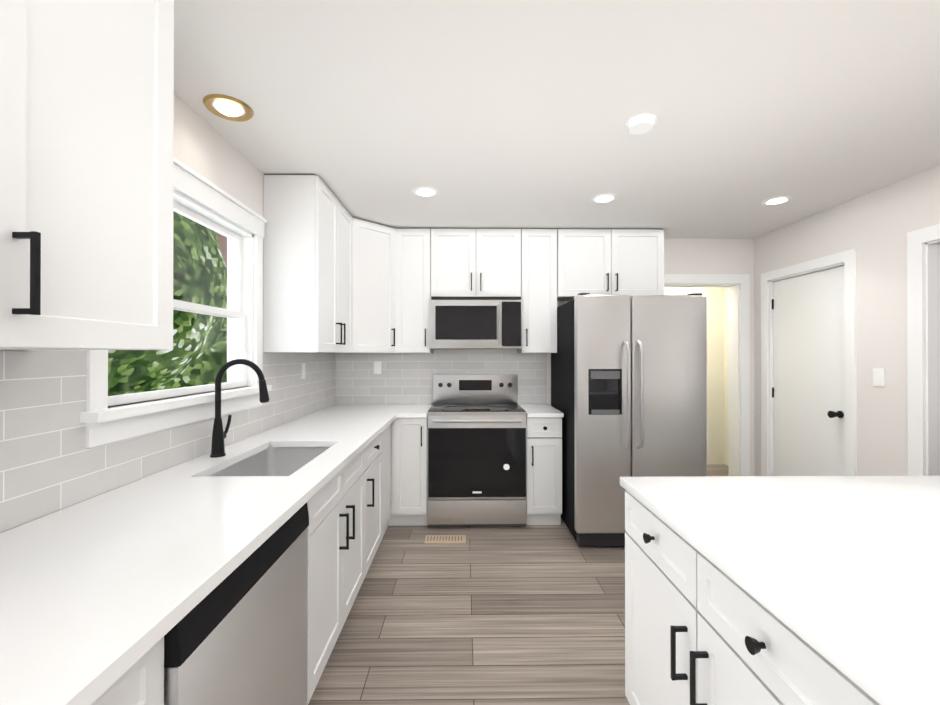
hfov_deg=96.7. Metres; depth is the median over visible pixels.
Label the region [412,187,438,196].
recessed light
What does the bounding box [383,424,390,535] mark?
base cabinet
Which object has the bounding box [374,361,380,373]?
outlet
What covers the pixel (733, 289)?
trim
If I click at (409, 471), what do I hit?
base cabinet
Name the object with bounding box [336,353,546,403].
backsplash
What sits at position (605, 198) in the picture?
recessed light
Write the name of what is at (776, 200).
recessed light
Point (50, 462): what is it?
backsplash
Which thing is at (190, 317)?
window
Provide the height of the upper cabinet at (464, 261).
0.594 m
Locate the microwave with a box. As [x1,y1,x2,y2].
[430,296,521,348]
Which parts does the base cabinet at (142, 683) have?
drawer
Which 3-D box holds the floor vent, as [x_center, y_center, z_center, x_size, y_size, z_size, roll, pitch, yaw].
[-0.182,1.382,3.096,0.300,0.006,0.130,0,0,-1]
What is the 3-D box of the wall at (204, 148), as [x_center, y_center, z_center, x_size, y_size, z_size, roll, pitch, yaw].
[-1.303,0.146,1.077,0.150,2.465,5.950,0,0,-1]
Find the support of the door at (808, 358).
in the wall at (874, 228)
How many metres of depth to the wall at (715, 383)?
5.20 m
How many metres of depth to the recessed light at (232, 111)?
1.83 m
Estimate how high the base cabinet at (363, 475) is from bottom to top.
0.878 m
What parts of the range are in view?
handle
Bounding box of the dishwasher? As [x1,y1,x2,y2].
[164,502,308,704]
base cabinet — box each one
[91,636,163,704]
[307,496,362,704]
[314,431,382,580]
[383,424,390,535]
[388,416,427,525]
[526,416,563,524]
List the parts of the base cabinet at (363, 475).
handle, door, drawer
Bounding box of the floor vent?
[424,535,465,542]
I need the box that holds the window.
[80,157,271,447]
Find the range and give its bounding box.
[427,374,526,525]
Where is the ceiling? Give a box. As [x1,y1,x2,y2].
[174,0,939,238]
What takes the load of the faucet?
on the countertop at (100, 594)
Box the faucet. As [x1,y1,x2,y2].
[210,359,269,457]
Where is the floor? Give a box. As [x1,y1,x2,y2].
[308,464,728,704]
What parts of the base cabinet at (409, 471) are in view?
door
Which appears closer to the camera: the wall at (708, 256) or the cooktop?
the cooktop
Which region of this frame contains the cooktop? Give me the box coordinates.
[428,403,525,411]
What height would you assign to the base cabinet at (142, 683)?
0.878 m
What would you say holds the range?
on the floor
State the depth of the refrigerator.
2.93 m
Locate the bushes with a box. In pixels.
[108,211,226,395]
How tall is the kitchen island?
0.877 m
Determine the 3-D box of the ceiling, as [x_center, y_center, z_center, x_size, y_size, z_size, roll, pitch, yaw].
[0.747,-1.147,1.106,4.250,0.120,5.950,0,0,-1]
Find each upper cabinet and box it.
[0,0,663,352]
[431,228,520,295]
[557,228,663,300]
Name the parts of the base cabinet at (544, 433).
handle, drawer, door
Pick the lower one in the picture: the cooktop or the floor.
the floor
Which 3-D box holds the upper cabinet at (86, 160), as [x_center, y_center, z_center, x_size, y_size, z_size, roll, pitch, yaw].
[0.243,-0.546,1.107,2.938,1.080,5.628,0,0,-1]
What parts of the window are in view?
left window sash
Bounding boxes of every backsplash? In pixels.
[0,351,335,531]
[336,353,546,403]
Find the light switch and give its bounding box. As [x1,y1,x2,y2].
[873,368,884,386]
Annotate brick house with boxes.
[217,233,226,267]
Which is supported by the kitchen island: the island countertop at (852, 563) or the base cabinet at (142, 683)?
the island countertop at (852, 563)
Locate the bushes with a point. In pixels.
(201, 286)
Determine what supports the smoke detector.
attached to the ceiling
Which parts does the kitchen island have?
knob, drawer, door, handle, handle, door, knob, drawer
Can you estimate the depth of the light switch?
2.75 m
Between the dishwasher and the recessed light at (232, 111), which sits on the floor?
the dishwasher
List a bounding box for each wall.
[0,93,328,532]
[335,239,754,475]
[664,287,724,463]
[724,287,728,465]
[754,165,939,475]
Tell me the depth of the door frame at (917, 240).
2.51 m
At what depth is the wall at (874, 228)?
2.78 m
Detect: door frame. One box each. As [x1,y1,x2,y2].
[664,274,749,475]
[761,249,856,475]
[907,224,939,475]
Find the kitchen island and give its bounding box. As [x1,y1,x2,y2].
[620,484,891,704]
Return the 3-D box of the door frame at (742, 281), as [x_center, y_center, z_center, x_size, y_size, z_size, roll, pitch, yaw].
[2.168,0.326,3.934,0.930,2.125,0.017,0,0,-1]
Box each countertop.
[0,359,431,704]
[519,404,563,415]
[620,476,939,704]
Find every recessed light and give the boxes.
[203,94,253,121]
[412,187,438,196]
[591,193,617,202]
[762,196,791,205]
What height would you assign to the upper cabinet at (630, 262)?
0.594 m
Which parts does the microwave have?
handle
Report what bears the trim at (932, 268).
attached to the wall at (874, 228)
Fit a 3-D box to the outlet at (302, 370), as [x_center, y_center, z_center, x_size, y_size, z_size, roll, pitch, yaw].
[-1.240,0.138,3.107,0.006,0.115,0.070,0,0,-1]
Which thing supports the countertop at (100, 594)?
on the base cabinet at (142, 683)
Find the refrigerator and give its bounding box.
[551,293,706,545]
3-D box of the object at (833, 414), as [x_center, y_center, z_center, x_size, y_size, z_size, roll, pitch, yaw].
[2.683,0.367,3.397,0.082,1.690,0.699,0,0,-1]
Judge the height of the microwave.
0.445 m
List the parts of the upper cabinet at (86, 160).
handle, door, door, handle, handle, door, corner door, door, handle, door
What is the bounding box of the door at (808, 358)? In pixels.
[773,266,844,475]
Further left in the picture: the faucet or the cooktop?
the faucet
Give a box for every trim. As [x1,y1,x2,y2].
[664,284,739,475]
[925,239,939,475]
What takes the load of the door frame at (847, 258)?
attached to the wall at (874, 228)
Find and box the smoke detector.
[625,114,656,134]
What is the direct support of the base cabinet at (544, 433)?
on the floor
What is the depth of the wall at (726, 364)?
5.17 m
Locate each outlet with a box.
[301,363,304,378]
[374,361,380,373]
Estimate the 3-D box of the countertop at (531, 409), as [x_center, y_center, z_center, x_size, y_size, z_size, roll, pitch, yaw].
[0.588,0.494,3.594,0.286,0.032,0.640,0,0,-1]

